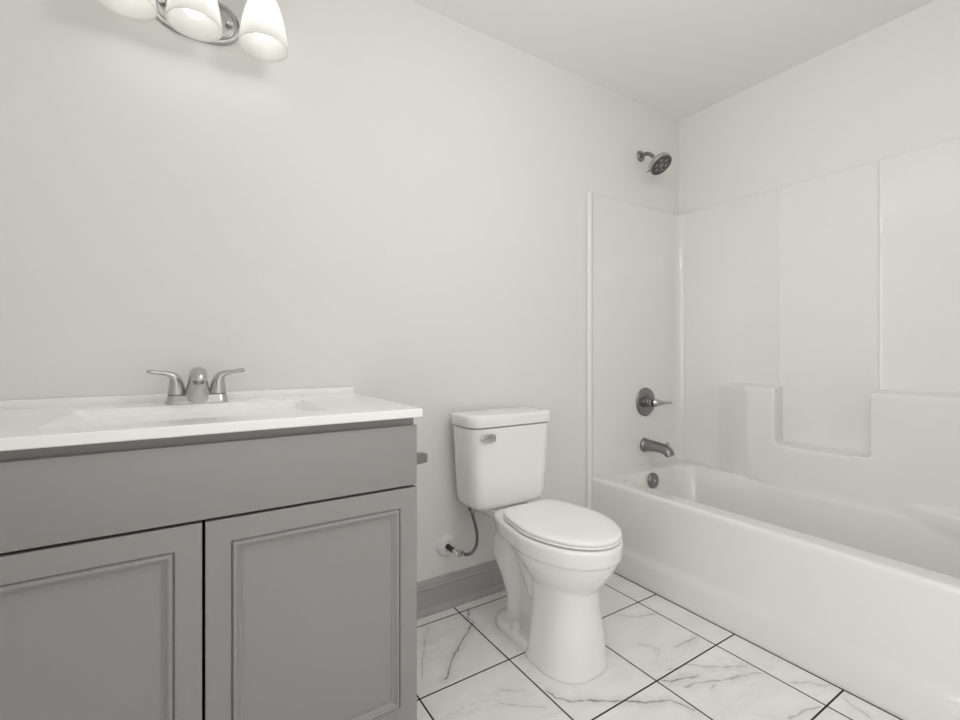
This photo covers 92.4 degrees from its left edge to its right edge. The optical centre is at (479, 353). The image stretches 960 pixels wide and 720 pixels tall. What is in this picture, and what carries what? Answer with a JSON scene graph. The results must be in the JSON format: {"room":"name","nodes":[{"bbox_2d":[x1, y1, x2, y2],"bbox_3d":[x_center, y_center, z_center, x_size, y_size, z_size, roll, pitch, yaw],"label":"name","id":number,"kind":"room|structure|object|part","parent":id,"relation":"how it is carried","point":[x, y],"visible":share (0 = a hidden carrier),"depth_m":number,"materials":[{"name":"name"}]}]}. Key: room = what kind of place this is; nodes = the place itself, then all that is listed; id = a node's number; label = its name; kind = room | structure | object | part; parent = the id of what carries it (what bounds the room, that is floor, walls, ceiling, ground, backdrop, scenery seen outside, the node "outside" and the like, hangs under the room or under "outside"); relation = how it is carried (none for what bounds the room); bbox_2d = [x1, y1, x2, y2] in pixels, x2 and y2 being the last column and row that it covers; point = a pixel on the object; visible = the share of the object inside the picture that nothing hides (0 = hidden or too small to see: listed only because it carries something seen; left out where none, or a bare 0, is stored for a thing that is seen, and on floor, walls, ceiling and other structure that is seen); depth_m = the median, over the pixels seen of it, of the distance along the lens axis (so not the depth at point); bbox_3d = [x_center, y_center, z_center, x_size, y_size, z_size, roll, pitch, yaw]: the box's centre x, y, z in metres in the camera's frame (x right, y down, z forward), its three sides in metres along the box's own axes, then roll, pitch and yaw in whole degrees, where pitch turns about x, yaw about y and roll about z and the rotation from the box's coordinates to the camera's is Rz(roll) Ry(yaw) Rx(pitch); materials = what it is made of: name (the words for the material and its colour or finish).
{"room":"bathroom","nodes":[
{"label":"bathroom","id":0,"kind":"room"},
{"bbox_2d":[0,0,678,582],"bbox_3d":[-0.170,-0.171,1.932,3.350,2.422,0.100,0,0,-33],"label":"wall","id":1,"kind":"structure","parent":0,"point":[392,207],"depth_m":1.62,"materials":[{"name":"paint"}]},
{"bbox_2d":[0,387,353,408],"bbox_3d":[-0.870,0.133,1.413,0.970,0.023,0.018,0,0,-33],"label":"backsplash","id":2,"kind":"structure","parent":1,"relation":"attached to","point":[101,400],"depth_m":1.32,"materials":[{"name":"white stone"}]},
{"bbox_2d":[97,0,287,61],"bbox_3d":[-0.818,-1.044,1.342,0.476,0.221,0.194,0,0,-33],"label":"vanity light","id":3,"kind":"object","parent":1,"relation":"attached to","point":[261,34],"visible":1,"depth_m":1.36,"materials":[{"name":"white glass"}]},
{"bbox_3d":[-0.945,-1.020,1.228,0.139,0.172,0.139,0,0,-33],"label":"lamp shade","id":4,"kind":"part","parent":3,"relation":"part of","materials":[{"name":"white glass"}]},
{"bbox_3d":[-0.813,-1.020,1.313,0.139,0.172,0.139,0,0,-33],"label":"lamp shade","id":5,"kind":"part","parent":3,"relation":"part of","materials":[{"name":"white glass"}]},
{"bbox_3d":[-0.813,-1.011,1.313,0.059,0.106,0.059,0,0,-33],"label":"bulb","id":6,"kind":"part","parent":3,"relation":"part of","materials":[{"name":"white glass"}]},
{"bbox_3d":[-0.868,-1.038,1.411,0.238,0.146,0.025,0,0,-33],"label":"plate","id":7,"kind":"part","parent":3,"relation":"part of","materials":[{"name":"silver metal"}]},
{"bbox_3d":[-0.662,-1.020,1.410,0.139,0.172,0.139,0,0,-33],"label":"lamp shade","id":8,"kind":"part","parent":3,"relation":"part of","materials":[{"name":"white glass"}]},
{"bbox_3d":[-0.662,-1.011,1.410,0.059,0.106,0.059,0,0,-33],"label":"bulb","id":9,"kind":"part","parent":3,"relation":"part of","materials":[{"name":"white glass"}]},
{"bbox_2d":[437,507,478,557],"bbox_3d":[-0.084,0.721,1.861,0.145,0.220,0.113,0,0,-33],"label":"water supply line","id":10,"kind":"object","parent":1,"relation":"attached to","point":[446,543],"visible":0.99,"depth_m":1.86,"materials":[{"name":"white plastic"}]},
{"bbox_2d":[417,560,505,619],"bbox_3d":[0.035,0.974,1.990,1.228,0.133,0.024,0,0,-33],"label":"baseboard","id":11,"kind":"structure","parent":1,"relation":"attached to","point":[441,593],"depth_m":1.91,"materials":[{"name":"grey paint"}]},
{"bbox_2d":[637,151,671,174],"bbox_3d":[0.935,-1.040,2.473,0.125,0.161,0.181,0,0,-33],"label":"shower","id":12,"kind":"object","parent":1,"relation":"attached to","point":[659,163],"visible":1,"depth_m":2.44,"materials":[{"name":"silver metal"}]},
{"bbox_3d":[0.916,-1.070,2.502,0.020,0.062,0.096,0,0,-33],"label":"shower arm","id":13,"kind":"part","parent":12,"relation":"part of","materials":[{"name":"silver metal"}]},
{"bbox_2d":[417,572,902,719],"bbox_3d":[0.510,1.070,0.871,3.350,0.060,2.620,0,0,-33],"label":"floor","id":14,"kind":"structure","parent":0,"point":[666,661],"depth_m":1.48,"materials":[{"name":"tile"}]},
{"bbox_2d":[0,418,416,719],"bbox_3d":[-0.718,0.603,1.182,0.958,0.874,0.568,0,0,-33],"label":"vanity cabinet","id":15,"kind":"object","parent":14,"relation":"on","point":[270,574],"visible":0.91,"depth_m":0.96,"materials":[{"name":"grey paint"}]},
{"bbox_3d":[-0.774,0.652,0.823,0.380,0.508,0.002,0,0,-33],"label":"door panel","id":16,"kind":"part","parent":15,"relation":"part of","materials":[{"name":"grey paint"}]},
{"bbox_3d":[-0.771,0.652,0.818,0.380,0.509,0.013,0,0,-33],"label":"moulding","id":17,"kind":"part","parent":15,"relation":"part of","materials":[{"name":"grey paint"}]},
{"bbox_3d":[-0.776,0.655,0.826,0.476,0.614,0.020,0,0,-33],"label":"door","id":18,"kind":"part","parent":15,"relation":"part of","materials":[{"name":"grey paint"}]},
{"bbox_3d":[-0.584,0.184,0.973,0.957,0.036,0.018,0,0,-33],"label":"rail","id":19,"kind":"part","parent":15,"relation":"part of","materials":[{"name":"grey paint"}]},
{"bbox_3d":[-0.573,0.265,0.956,0.958,0.156,0.020,0,0,-33],"label":"drawer","id":20,"kind":"part","parent":15,"relation":"part of","materials":[{"name":"grey paint"}]},
{"bbox_2d":[0,387,422,450],"bbox_3d":[-0.716,0.188,1.177,0.976,0.134,0.581,0,0,-33],"label":"sink","id":21,"kind":"object","parent":15,"relation":"in","point":[50,422],"visible":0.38,"depth_m":1.13,"materials":[{"name":"white ceramic"}]},
{"bbox_2d":[146,367,244,403],"bbox_3d":[-0.818,0.090,1.335,0.180,0.104,0.182,0,0,13],"label":"faucet","id":22,"kind":"object","parent":21,"relation":"on","point":[197,390],"visible":1,"depth_m":1.31,"materials":[{"name":"silver metal"}]},
{"bbox_3d":[-0.888,0.081,1.304,0.093,0.073,0.045,0,0,-33],"label":"lever handle","id":23,"kind":"part","parent":22,"relation":"part of","materials":[{"name":"silver metal"}]},
{"bbox_3d":[-0.824,0.131,1.345,0.157,0.022,0.058,0,0,-33],"label":"plate","id":24,"kind":"part","parent":22,"relation":"part of","materials":[{"name":"silver metal"}]},
{"bbox_3d":[-0.795,0.089,1.299,0.092,0.102,0.148,0,0,-33],"label":"spout","id":25,"kind":"part","parent":22,"relation":"part of","materials":[{"name":"silver metal"}]},
{"bbox_3d":[-0.760,0.081,1.385,0.093,0.073,0.045,0,0,-33],"label":"lever handle","id":26,"kind":"part","parent":22,"relation":"part of","materials":[{"name":"silver metal"}]},
{"bbox_3d":[-0.371,0.655,1.085,0.476,0.614,0.020,0,0,-33],"label":"door","id":27,"kind":"part","parent":15,"relation":"part of","materials":[{"name":"grey paint"}]},
{"bbox_3d":[-0.366,0.652,1.078,0.381,0.509,0.013,0,0,-33],"label":"moulding","id":28,"kind":"part","parent":15,"relation":"part of","materials":[{"name":"grey paint"}]},
{"bbox_3d":[-0.369,0.652,1.083,0.381,0.508,0.002,0,0,-33],"label":"door panel","id":29,"kind":"part","parent":15,"relation":"part of","materials":[{"name":"grey paint"}]},
{"bbox_2d":[417,452,426,464],"bbox_3d":[-0.225,0.299,1.366,0.080,0.050,0.175,0,0,-33],"label":"paper holder","id":30,"kind":"object","parent":15,"relation":"attached to","point":[421,456],"visible":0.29,"depth_m":1.31,"materials":[{"name":"silver metal"}]},
{"bbox_2d":[451,406,622,683],"bbox_3d":[0.220,0.638,1.700,0.413,0.804,0.678,0,0,-33],"label":"toilet","id":31,"kind":"object","parent":14,"relation":"on","point":[553,558],"visible":1,"depth_m":1.61,"materials":[{"name":"white ceramic"}]},
{"bbox_3d":[0.029,0.324,1.746,0.071,0.031,0.016,0,0,-33],"label":"flush lever","id":32,"kind":"part","parent":31,"relation":"part of","materials":[{"name":"silver metal"}]},
{"bbox_3d":[0.090,0.449,1.903,0.397,0.324,0.187,0,0,-33],"label":"tank","id":33,"kind":"part","parent":31,"relation":"part of","materials":[{"name":"white ceramic"}]},
{"bbox_3d":[0.091,0.260,1.901,0.413,0.047,0.200,0,0,-33],"label":"tank lid","id":34,"kind":"part","parent":31,"relation":"part of","materials":[{"name":"white ceramic"}]},
{"bbox_3d":[0.231,0.823,1.698,0.346,0.434,0.663,0,0,-33],"label":"bowl","id":35,"kind":"part","parent":31,"relation":"part of","materials":[{"name":"white ceramic"}]},
{"bbox_3d":[0.293,0.598,1.603,0.332,0.008,0.429,0,0,-33],"label":"seat","id":36,"kind":"part","parent":31,"relation":"part of","materials":[{"name":"plastic"}]},
{"bbox_3d":[0.292,0.583,1.604,0.330,0.017,0.428,0,0,-33],"label":"seat lid","id":37,"kind":"part","parent":31,"relation":"part of","materials":[{"name":"plastic"}]},
{"bbox_2d":[587,138,959,719],"bbox_3d":[1.274,0.112,1.886,0.764,1.856,1.532,0,0,-33],"label":"bathtub","id":38,"kind":"object","parent":14,"relation":"on","point":[802,339],"visible":0.99,"depth_m":2.01,"materials":[{"name":"white plastic"}]},
{"bbox_2d":[648,473,658,487],"bbox_3d":[0.921,0.674,2.440,0.080,0.080,0.020,0,0,-33],"label":"overflow plate","id":39,"kind":"object","parent":38,"relation":"attached to","point":[653,479],"visible":1,"depth_m":2.43,"materials":[{"name":"silver metal"}]},
{"bbox_2d":[636,388,671,415],"bbox_3d":[0.951,0.269,2.512,0.158,0.158,0.119,0,0,-33],"label":"shower valve","id":40,"kind":"object","parent":38,"relation":"attached to","point":[646,401],"visible":1,"depth_m":2.53,"materials":[{"name":"silver metal"}]},
{"bbox_3d":[0.922,0.269,2.557,0.158,0.158,0.011,0,0,-33],"label":"valve plate","id":41,"kind":"part","parent":40,"relation":"part of","materials":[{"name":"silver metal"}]},
{"bbox_3d":[0.989,0.269,2.499,0.102,0.049,0.048,0,0,12],"label":"lever handle","id":42,"kind":"part","parent":40,"relation":"part of","materials":[{"name":"silver metal"}]},
{"bbox_2d":[640,438,674,457],"bbox_3d":[0.961,0.510,2.481,0.076,0.082,0.182,0,0,-33],"label":"tub spout","id":43,"kind":"object","parent":38,"relation":"attached to","point":[646,444],"visible":1,"depth_m":2.47,"materials":[{"name":"silver metal"}]},
{"bbox_3d":[1.274,0.111,1.886,0.764,1.854,1.532,0,0,-33],"label":"wall panel","id":44,"kind":"part","parent":38,"relation":"part of","materials":[{"name":"white plastic"}]},
{"bbox_2d":[711,383,959,578],"bbox_3d":[1.577,0.546,1.982,0.145,0.788,1.300,0,0,-33],"label":"shelf","id":45,"kind":"object","parent":38,"relation":"attached to","point":[875,469],"depth_m":1.99,"materials":[{"name":"white plastic"}]},
{"bbox_2d":[409,0,934,120],"bbox_3d":[0.510,-1.422,0.871,3.350,0.080,2.620,0,0,-33],"label":"ceiling","id":46,"kind":"structure","parent":0,"point":[676,59],"depth_m":1.99,"materials":[{"name":"paint"}]},
{"bbox_2d":[679,0,959,214],"bbox_3d":[1.878,-0.171,1.748,0.100,2.422,2.420,0,0,-33],"label":"wall","id":47,"kind":"structure","parent":0,"point":[892,89],"depth_m":2.08,"materials":[{"name":"paint"}]}
]}

